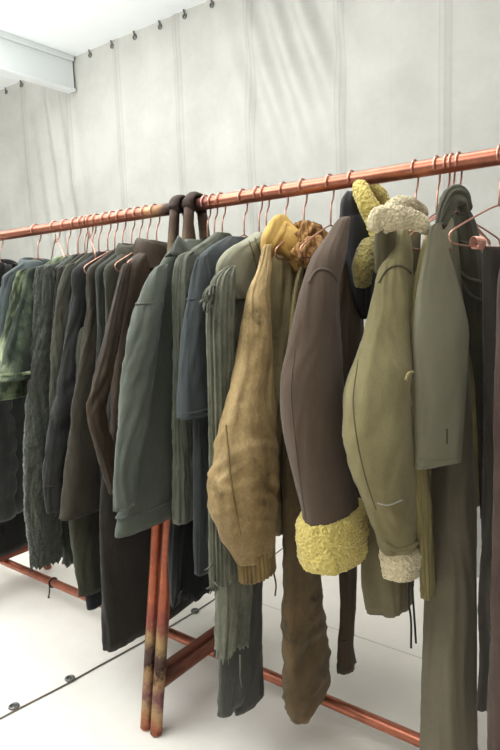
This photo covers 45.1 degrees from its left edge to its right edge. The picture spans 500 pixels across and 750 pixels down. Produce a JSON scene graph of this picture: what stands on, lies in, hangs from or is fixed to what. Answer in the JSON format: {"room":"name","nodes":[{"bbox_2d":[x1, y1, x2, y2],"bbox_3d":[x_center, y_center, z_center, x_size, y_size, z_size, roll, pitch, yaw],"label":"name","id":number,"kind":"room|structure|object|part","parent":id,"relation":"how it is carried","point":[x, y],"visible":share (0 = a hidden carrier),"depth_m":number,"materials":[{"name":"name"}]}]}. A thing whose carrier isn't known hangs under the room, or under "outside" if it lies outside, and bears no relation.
{"room":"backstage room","nodes":[
{"label":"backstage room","id":0,"kind":"room"},
{"bbox_2d":[0,256,63,400],"bbox_3d":[-0.619,-0.157,2.103,0.063,0.505,0.669,2,9,30],"label":"shirt","id":1,"kind":"object","parent":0,"point":[16,389],"visible":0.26,"depth_m":1.87,"materials":[{"name":"green fabric"}]},
{"bbox_2d":[23,254,79,572],"bbox_3d":[-0.534,0.105,2.085,0.088,1.026,0.647,2,9,30],"label":"coat","id":2,"kind":"object","parent":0,"point":[48,537],"visible":0.36,"depth_m":1.85,"materials":[{"name":"fabric"}]},
{"bbox_2d":[0,255,70,381],"bbox_3d":[-0.574,-0.172,2.068,0.080,0.468,0.688,2,9,30],"label":"shirt","id":3,"kind":"object","parent":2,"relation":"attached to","point":[15,365],"visible":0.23,"depth_m":1.83,"materials":[{"name":"green fabric"}]},
{"bbox_2d":[59,250,114,520],"bbox_3d":[-0.387,-0.001,1.955,0.086,0.792,0.662,2,9,30],"label":"jacket","id":4,"kind":"object","parent":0,"point":[80,495],"visible":0.22,"depth_m":1.75,"materials":[{"name":"fabric"}]},
{"bbox_2d":[0,0,207,89],"bbox_3d":[-1.383,-1.573,1.191,8.200,0.001,4.394,4,9,37],"label":"ceiling","id":5,"kind":"structure","parent":0,"point":[72,27],"depth_m":3.12,"materials":[{"name":"white paint"}]},
{"bbox_2d":[86,238,166,494],"bbox_3d":[-0.272,-0.063,1.854,0.138,0.704,0.716,2,9,29],"label":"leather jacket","id":6,"kind":"object","parent":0,"point":[147,254],"visible":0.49,"depth_m":1.62,"materials":[{"name":"brown leather"}]},
{"bbox_2d":[99,382,205,651],"bbox_3d":[-0.293,0.188,1.906,0.090,1.188,0.538,3,9,33],"label":"coat","id":7,"kind":"object","parent":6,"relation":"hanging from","point":[124,562],"visible":0.17,"depth_m":1.77,"materials":[{"name":"black fabric"}]},
{"bbox_2d":[103,243,133,409],"bbox_3d":[-0.332,-0.109,1.890,0.139,0.608,0.410,4,9,37],"label":"jacket","id":8,"kind":"object","parent":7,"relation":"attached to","point":[110,275],"visible":0.16,"depth_m":1.74,"materials":[{"name":"fabric"}]},
{"bbox_2d":[0,535,486,749],"bbox_3d":[-1.290,1.055,1.540,8.200,0.014,4.394,4,9,37],"label":"floor","id":9,"kind":"structure","parent":0,"point":[60,690],"depth_m":1.90,"materials":[{"name":"white"}]},
{"bbox_2d":[0,147,499,747],"bbox_3d":[-0.078,0.236,1.704,3.350,1.499,0.493,4,9,37],"label":"clothes rack","id":10,"kind":"object","parent":9,"relation":"on","point":[159,671],"visible":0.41,"depth_m":1.67,"materials":[{"name":"orange metal"}]},
{"bbox_2d":[30,224,42,259],"bbox_3d":[-0.767,-0.443,2.174,0.009,0.203,0.284,2,9,31],"label":"wire hanger","id":11,"kind":"object","parent":10,"relation":"hanging from","point":[33,224],"visible":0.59,"depth_m":2.17,"materials":[{"name":"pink metal"}]},
{"bbox_2d":[0,257,49,337],"bbox_3d":[-0.760,-0.187,2.209,0.137,0.487,0.498,4,9,37],"label":"shirt","id":12,"kind":"object","parent":11,"relation":"hanging from","point":[8,278],"visible":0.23,"depth_m":2.06,"materials":[{"name":"fabric"}]},
{"bbox_2d":[48,577,57,597],"bbox_3d":[-0.785,0.843,2.391,0.021,0.082,0.045,4,9,37],"label":"cord","id":13,"kind":"object","parent":10,"relation":"attached to","point":[52,577],"visible":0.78,"depth_m":2.38,"materials":[{"name":"black plastic"}]},
{"bbox_2d":[49,221,64,259],"bbox_3d":[-0.677,-0.447,2.104,0.040,0.183,0.302,-5,8,-22],"label":"wire hanger","id":14,"kind":"object","parent":10,"relation":"hanging from","point":[51,221],"visible":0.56,"depth_m":2.10,"materials":[{"name":"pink metal"}]},
{"bbox_2d":[60,219,71,255],"bbox_3d":[-0.627,-0.434,2.068,0.009,0.203,0.284,2,9,31],"label":"wire hanger","id":15,"kind":"object","parent":10,"relation":"hanging from","point":[62,219],"visible":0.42,"depth_m":2.07,"materials":[{"name":"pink metal"}]},
{"bbox_2d":[70,217,81,253],"bbox_3d":[-0.583,-0.431,2.035,0.009,0.203,0.284,2,9,31],"label":"wire hanger","id":16,"kind":"object","parent":10,"relation":"hanging from","point":[73,217],"visible":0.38,"depth_m":2.03,"materials":[{"name":"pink metal"}]},
{"bbox_2d":[77,216,88,253],"bbox_3d":[-0.553,-0.429,2.013,0.009,0.203,0.284,2,9,31],"label":"wire hanger","id":17,"kind":"object","parent":10,"relation":"hanging from","point":[80,216],"visible":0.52,"depth_m":2.01,"materials":[{"name":"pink metal"}]},
{"bbox_2d":[82,215,95,257],"bbox_3d":[-0.533,-0.450,1.994,0.037,0.158,0.302,-4,8,-14],"label":"wire hanger","id":18,"kind":"object","parent":10,"relation":"hanging from","point":[89,236],"visible":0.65,"depth_m":1.98,"materials":[{"name":"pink metal"}]},
{"bbox_2d":[85,214,96,252],"bbox_3d":[-0.520,-0.427,1.988,0.009,0.203,0.284,2,9,31],"label":"wire hanger","id":19,"kind":"object","parent":10,"relation":"hanging from","point":[89,214],"visible":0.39,"depth_m":1.99,"materials":[{"name":"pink metal"}]},
{"bbox_2d":[91,213,102,251],"bbox_3d":[-0.496,-0.425,1.969,0.009,0.203,0.284,2,9,31],"label":"wire hanger","id":20,"kind":"object","parent":10,"relation":"hanging from","point":[95,213],"visible":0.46,"depth_m":1.97,"materials":[{"name":"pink metal"}]},
{"bbox_2d":[84,211,118,272],"bbox_3d":[-0.433,-0.421,1.922,0.009,0.203,0.284,2,9,31],"label":"wire hanger","id":21,"kind":"object","parent":10,"relation":"hanging from","point":[109,211],"visible":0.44,"depth_m":1.90,"materials":[{"name":"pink metal"}]},
{"bbox_2d":[69,286,101,609],"bbox_3d":[-0.412,0.197,2.003,0.075,1.024,0.531,2,9,29],"label":"trousers","id":22,"kind":"object","parent":21,"relation":"hanging from","point":[84,531],"visible":0.12,"depth_m":1.84,"materials":[{"name":"black fabric"}]},
{"bbox_2d":[100,212,111,251],"bbox_3d":[-0.460,-0.423,1.942,0.009,0.203,0.284,2,9,31],"label":"wire hanger","id":23,"kind":"object","parent":10,"relation":"hanging from","point":[103,212],"visible":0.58,"depth_m":1.94,"materials":[{"name":"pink metal"}]},
{"bbox_2d":[42,252,105,513],"bbox_3d":[-0.447,-0.006,1.996,0.063,0.788,0.659,2,9,30],"label":"jacket","id":24,"kind":"object","parent":23,"relation":"hanging from","point":[58,430],"visible":0.31,"depth_m":1.79,"materials":[{"name":"black fabric"}]},
{"bbox_2d":[49,253,93,417],"bbox_3d":[-0.485,-0.104,2.011,0.059,0.594,0.510,2,9,30],"label":"jacket","id":25,"kind":"object","parent":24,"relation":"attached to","point":[64,290],"visible":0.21,"depth_m":1.82,"materials":[{"name":"fabric"}]},
{"bbox_2d":[51,253,85,335],"bbox_3d":[-0.508,-0.106,2.032,0.044,0.594,0.464,2,9,31],"label":"jacket","id":26,"kind":"object","parent":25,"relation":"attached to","point":[60,269],"visible":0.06,"depth_m":1.86,"materials":[{"name":"grey fabric"}]},
{"bbox_2d":[115,209,126,242],"bbox_3d":[-0.402,-0.419,1.899,0.009,0.203,0.284,2,9,31],"label":"wire hanger","id":27,"kind":"object","parent":10,"relation":"hanging from","point":[119,209],"visible":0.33,"depth_m":1.90,"materials":[{"name":"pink metal"}]},
{"bbox_2d":[124,208,135,244],"bbox_3d":[-0.369,-0.417,1.874,0.009,0.203,0.284,2,9,31],"label":"wire hanger","id":28,"kind":"object","parent":10,"relation":"hanging from","point":[127,208],"visible":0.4,"depth_m":1.87,"materials":[{"name":"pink metal"}]},
{"bbox_2d":[95,253,115,481],"bbox_3d":[-0.358,-0.037,1.925,0.060,0.714,0.418,2,9,29],"label":"blazer","id":29,"kind":"object","parent":28,"relation":"hanging from","point":[99,280],"visible":0.1,"depth_m":1.76,"materials":[{"name":"fabric"}]},
{"bbox_2d":[114,205,151,271],"bbox_3d":[-0.312,-0.413,1.831,0.006,0.203,0.284,3,9,34],"label":"wire hanger","id":30,"kind":"object","parent":10,"relation":"hanging from","point":[143,205],"visible":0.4,"depth_m":1.80,"materials":[{"name":"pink metal"}]},
{"bbox_2d":[132,206,143,237],"bbox_3d":[-0.340,-0.415,1.852,0.009,0.203,0.284,2,9,31],"label":"wire hanger","id":31,"kind":"object","parent":10,"relation":"hanging from","point":[136,206],"visible":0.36,"depth_m":1.85,"materials":[{"name":"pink metal"}]},
{"bbox_2d":[127,203,160,262],"bbox_3d":[-0.281,-0.411,1.807,0.009,0.203,0.284,2,9,31],"label":"wire hanger","id":32,"kind":"object","parent":10,"relation":"hanging from","point":[153,203],"visible":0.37,"depth_m":1.80,"materials":[{"name":"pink metal"}]},
{"bbox_2d":[113,236,202,537],"bbox_3d":[-0.100,-0.025,1.731,0.113,0.708,0.940,2,9,30],"label":"jacket","id":33,"kind":"object","parent":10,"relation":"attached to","point":[142,479],"visible":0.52,"depth_m":1.42,"materials":[{"name":"grey fabric"}]},
{"bbox_3d":[-0.255,0.265,1.708,0.033,1.453,0.272,3,9,33],"label":"leg","id":34,"kind":"part","parent":10,"relation":"part of","materials":[{"name":"orange metal"}]},
{"bbox_3d":[-0.217,0.268,1.679,0.035,1.453,0.272,4,9,37],"label":"leg","id":35,"kind":"part","parent":10,"relation":"part of","materials":[{"name":"orange metal"}]},
{"bbox_3d":[-0.101,0.233,1.911,0.033,1.452,0.196,5,10,43],"label":"leg","id":36,"kind":"part","parent":10,"relation":"part of","materials":[{"name":"brown metal"}]},
{"bbox_3d":[-0.062,0.235,1.881,0.035,1.452,0.195,4,9,37],"label":"leg","id":37,"kind":"part","parent":10,"relation":"part of","materials":[{"name":"brown metal"}]},
{"bbox_2d":[200,195,210,236],"bbox_3d":[-0.120,-0.401,1.686,0.009,0.203,0.284,2,9,31],"label":"wire hanger","id":38,"kind":"object","parent":10,"relation":"hanging from","point":[203,195],"visible":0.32,"depth_m":1.68,"materials":[{"name":"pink metal"}]},
{"bbox_2d":[171,232,231,524],"bbox_3d":[-0.056,-0.030,1.698,0.075,0.727,0.600,2,9,30],"label":"cardigan","id":39,"kind":"object","parent":38,"relation":"hanging from","point":[182,433],"visible":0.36,"depth_m":1.47,"materials":[{"name":"fabric"}]},
{"bbox_2d":[207,193,217,232],"bbox_3d":[-0.099,-0.400,1.670,0.009,0.203,0.284,2,9,31],"label":"wire hanger","id":40,"kind":"object","parent":10,"relation":"hanging from","point":[211,193],"visible":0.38,"depth_m":1.67,"materials":[{"name":"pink metal"}]},
{"bbox_2d":[168,237,210,608],"bbox_3d":[-0.079,0.101,1.741,0.096,0.970,0.549,2,9,28],"label":"dress","id":41,"kind":"object","parent":40,"relation":"hanging from","point":[184,584],"visible":0.1,"depth_m":1.58,"materials":[{"name":"black fabric"}]},
{"bbox_2d":[215,192,225,231],"bbox_3d":[-0.076,-0.398,1.653,0.009,0.203,0.284,2,9,31],"label":"wire hanger","id":42,"kind":"object","parent":10,"relation":"hanging from","point":[218,192],"visible":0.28,"depth_m":1.65,"materials":[{"name":"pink metal"}]},
{"bbox_2d":[237,188,247,236],"bbox_3d":[-0.016,-0.394,1.607,0.009,0.203,0.284,2,9,31],"label":"wire hanger","id":43,"kind":"object","parent":10,"relation":"hanging from","point":[241,188],"visible":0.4,"depth_m":1.60,"materials":[{"name":"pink metal"}]},
{"bbox_3d":[-0.079,-0.475,1.642,3.350,0.035,0.035,4,9,37],"label":"rail","id":44,"kind":"part","parent":10,"relation":"part of","materials":[{"name":"orange metal"}]},
{"bbox_2d":[252,186,262,231],"bbox_3d":[0.024,-0.392,1.577,0.008,0.203,0.284,3,9,32],"label":"wire hanger","id":45,"kind":"object","parent":10,"relation":"hanging from","point":[255,186],"visible":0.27,"depth_m":1.58,"materials":[{"name":"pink metal"}]},
{"bbox_2d":[259,185,269,226],"bbox_3d":[0.042,-0.391,1.564,0.008,0.203,0.284,3,9,32],"label":"wire hanger","id":46,"kind":"object","parent":10,"relation":"hanging from","point":[262,185],"visible":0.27,"depth_m":1.56,"materials":[{"name":"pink metal"}]},
{"bbox_2d":[278,181,288,214],"bbox_3d":[0.089,-0.388,1.528,0.006,0.202,0.104,3,9,35],"label":"wire hanger","id":47,"kind":"object","parent":10,"relation":"hanging from","point":[282,181],"visible":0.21,"depth_m":1.53,"materials":[{"name":"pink metal"}]},
{"bbox_2d":[274,178,307,260],"bbox_3d":[0.134,-0.385,1.494,0.006,0.203,0.284,3,9,34],"label":"wire hanger","id":48,"kind":"object","parent":10,"relation":"hanging from","point":[280,244],"visible":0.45,"depth_m":1.47,"materials":[{"name":"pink metal"}]},
{"bbox_2d":[280,220,330,724],"bbox_3d":[0.173,0.249,1.565,0.128,1.275,0.357,2,9,28],"label":"coat","id":49,"kind":"object","parent":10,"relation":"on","point":[306,652],"visible":0.48,"depth_m":1.48,"materials":[{"name":"brown fabric"}]},
{"bbox_2d":[299,173,334,257],"bbox_3d":[0.194,-0.381,1.449,0.004,0.203,0.284,4,9,37],"label":"wire hanger","id":50,"kind":"object","parent":10,"relation":"hanging from","point":[331,225],"visible":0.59,"depth_m":1.42,"materials":[{"name":"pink metal"}]},
{"bbox_2d":[336,319,363,674],"bbox_3d":[0.246,0.228,1.567,0.058,1.152,0.231,3,9,32],"label":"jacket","id":51,"kind":"object","parent":50,"relation":"hanging from","point":[346,659],"visible":0.15,"depth_m":1.61,"materials":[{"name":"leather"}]},
{"bbox_2d":[347,170,353,183],"bbox_3d":[0.241,-0.378,1.413,0.004,0.203,0.284,4,9,37],"label":"wire hanger","id":52,"kind":"object","parent":10,"relation":"hanging from","point":[349,171],"visible":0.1,"depth_m":1.39,"materials":[{"name":"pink metal"}]},
{"bbox_2d":[410,159,418,197],"bbox_3d":[0.362,-0.370,1.322,0.008,0.203,0.284,5,10,42],"label":"wire hanger","id":53,"kind":"object","parent":10,"relation":"hanging from","point":[413,160],"visible":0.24,"depth_m":1.32,"materials":[{"name":"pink metal"}]},
{"bbox_2d":[410,155,440,250],"bbox_3d":[0.401,-0.367,1.292,0.006,0.203,0.284,4,10,40],"label":"wire hanger","id":54,"kind":"object","parent":10,"relation":"hanging from","point":[435,156],"visible":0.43,"depth_m":1.29,"materials":[{"name":"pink metal"}]},
{"bbox_2d":[409,153,490,250],"bbox_3d":[0.418,-0.366,1.279,0.284,0.203,0.019,-7,9,-32],"label":"wire hanger","id":55,"kind":"object","parent":10,"relation":"hanging from","point":[447,154],"visible":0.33,"depth_m":1.26,"materials":[{"name":"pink metal"}]},
{"bbox_2d":[409,152,499,250],"bbox_3d":[0.427,-0.366,1.273,0.284,0.203,0.022,-6,9,-27],"label":"wire hanger","id":56,"kind":"object","parent":10,"relation":"hanging from","point":[451,153],"visible":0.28,"depth_m":1.28,"materials":[{"name":"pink metal"}]},
{"bbox_2d":[423,151,488,249],"bbox_3d":[0.439,-0.365,1.264,0.244,0.203,0.013,-8,10,-40],"label":"wire hanger","id":57,"kind":"object","parent":10,"relation":"hanging from","point":[459,152],"visible":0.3,"depth_m":1.27,"materials":[{"name":"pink metal"}]},
{"bbox_2d":[435,184,482,518],"bbox_3d":[0.463,-0.018,1.312,0.061,0.755,0.263,5,10,42],"label":"jacket","id":58,"kind":"object","parent":57,"relation":"hanging from","point":[456,197],"visible":0.66,"depth_m":1.29,"materials":[{"name":"fabric"}]},
{"bbox_2d":[448,144,499,249],"bbox_3d":[0.504,-0.357,1.216,0.383,0.209,0.021,-9,10,-41],"label":"wire hanger","id":59,"kind":"object","parent":10,"relation":"hanging from","point":[476,242],"visible":0.96,"depth_m":1.17,"materials":[{"name":"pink metal"}]},
{"bbox_2d":[475,247,499,711],"bbox_3d":[0.541,0.247,1.306,0.073,1.028,0.136,4,9,37],"label":"coat","id":60,"kind":"object","parent":59,"relation":"hanging from","point":[490,256],"visible":0.66,"depth_m":1.28,"materials":[{"name":"fabric"}]},
{"bbox_3d":[-1.036,-0.460,2.377,0.037,0.203,0.282,4,9,37],"label":"wire hanger","id":61,"kind":"object","parent":10,"relation":"hanging from","visible":0},
{"bbox_2d":[0,511,27,556],"bbox_3d":[-1.015,0.149,2.459,0.066,1.177,0.588,2,9,29],"label":"coat","id":62,"kind":"object","parent":61,"relation":"hanging from","point":[13,538],"visible":0.06,"depth_m":2.50,"materials":[{"name":"black fabric"}]},
{"bbox_3d":[-0.967,-0.456,2.325,0.038,0.203,0.282,4,9,37],"label":"wire hanger","id":63,"kind":"object","parent":10,"relation":"hanging from","visible":0},
{"bbox_2d":[0,259,25,521],"bbox_3d":[-0.951,0.053,2.393,0.141,1.022,0.443,4,9,37],"label":"puffer jacket","id":64,"kind":"object","parent":63,"relation":"hanging from","point":[12,412],"visible":0.37,"depth_m":2.36,"materials":[{"name":"black fabric"}]},
{"bbox_3d":[0.569,-0.356,1.166,0.060,0.203,0.278,4,9,37],"label":"wire hanger","id":65,"kind":"object","parent":10,"relation":"hanging from","visible":0},
{"bbox_2d":[487,269,499,749],"bbox_3d":[0.642,0.254,1.293,0.467,1.115,0.101,-8,10,-40],"label":"coat","id":66,"kind":"object","parent":65,"relation":"hanging from","point":[493,696],"visible":1,"depth_m":1.16,"materials":[{"name":"fabric"}]},
{"bbox_2d":[0,0,499,576],"bbox_3d":[-0.038,-0.532,3.063,8.200,2.655,0.055,4,9,37],"label":"wall","id":67,"kind":"structure","parent":0,"point":[208,97],"depth_m":2.90,"materials":[{"name":"grey fabric"}]},
{"bbox_2d":[0,30,75,92],"bbox_3d":[-2.367,-1.535,1.937,0.087,0.200,4.274,4,9,37],"label":"beam","id":68,"kind":"structure","parent":67,"relation":"attached to","point":[20,58],"depth_m":3.40,"materials":[{"name":"white metal"}]},
{"bbox_2d":[207,214,306,595],"bbox_3d":[0.127,0.061,1.568,0.161,0.923,0.785,3,9,33],"label":"jacket","id":69,"kind":"object","parent":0,"point":[244,503],"visible":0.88,"depth_m":1.32,"materials":[{"name":"beige fabric"}]},
{"bbox_2d":[199,232,262,687],"bbox_3d":[0.073,0.188,1.624,0.097,1.115,0.727,3,9,31],"label":"sweater","id":70,"kind":"object","parent":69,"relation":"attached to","point":[224,298],"visible":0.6,"depth_m":1.36,"materials":[{"name":"fabric"}]},
{"bbox_2d":[176,236,246,576],"bbox_3d":[0.013,0.037,1.656,0.099,0.814,0.713,2,9,29],"label":"coat","id":71,"kind":"object","parent":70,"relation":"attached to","point":[192,388],"visible":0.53,"depth_m":1.37,"materials":[{"name":"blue cotton jersey fabric"}]},
{"bbox_2d":[217,581,263,717],"bbox_3d":[0.019,0.298,1.617,0.063,1.152,0.425,3,9,31],"label":"trousers","id":72,"kind":"object","parent":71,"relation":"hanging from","point":[231,698],"visible":0.09,"depth_m":1.57,"materials":[{"name":"grey fabric"}]},
{"bbox_3d":[-0.041,0.360,1.528,0.059,0.984,0.199,4,9,37],"label":"leg","id":73,"kind":"part","parent":72,"relation":"part of","materials":[{"name":"grey fabric"}]},
{"bbox_3d":[0.005,0.458,1.598,0.060,0.841,0.208,4,9,37],"label":"leg","id":74,"kind":"part","parent":72,"relation":"part of","materials":[{"name":"fabric"}]},
{"bbox_2d":[342,195,479,648],"bbox_3d":[0.399,0.089,1.361,0.167,0.961,0.673,5,10,42],"label":"coat","id":75,"kind":"object","parent":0,"point":[377,424],"visible":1,"depth_m":1.14,"materials":[{"name":"green fabric"}]},
{"bbox_2d":[280,180,389,575],"bbox_3d":[0.282,-0.048,1.438,0.177,0.846,0.740,4,9,37],"label":"jacket","id":76,"kind":"object","parent":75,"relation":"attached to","point":[332,523],"visible":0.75,"depth_m":1.20,"materials":[{"name":"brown fabric"}]},
{"bbox_2d":[404,236,477,600],"bbox_3d":[0.408,0.080,1.306,0.075,0.818,0.477,4,9,37],"label":"shirt","id":77,"kind":"object","parent":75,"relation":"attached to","point":[425,536],"visible":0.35,"depth_m":1.25,"materials":[{"name":"green fabric"}]},
{"bbox_2d":[413,217,468,469],"bbox_3d":[0.402,-0.077,1.231,0.094,0.501,0.238,2,8,26],"label":"jacket","id":78,"kind":"object","parent":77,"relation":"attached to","point":[440,321],"visible":0.97,"depth_m":1.16,"materials":[{"name":"green fabric"}]},
{"bbox_2d":[420,288,477,749],"bbox_3d":[0.461,0.315,1.377,0.147,1.274,0.118,-8,9,-36],"label":"trousers","id":79,"kind":"object","parent":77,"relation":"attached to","point":[448,715],"visible":0.59,"depth_m":1.36,"materials":[{"name":"green fabric"}]}
]}

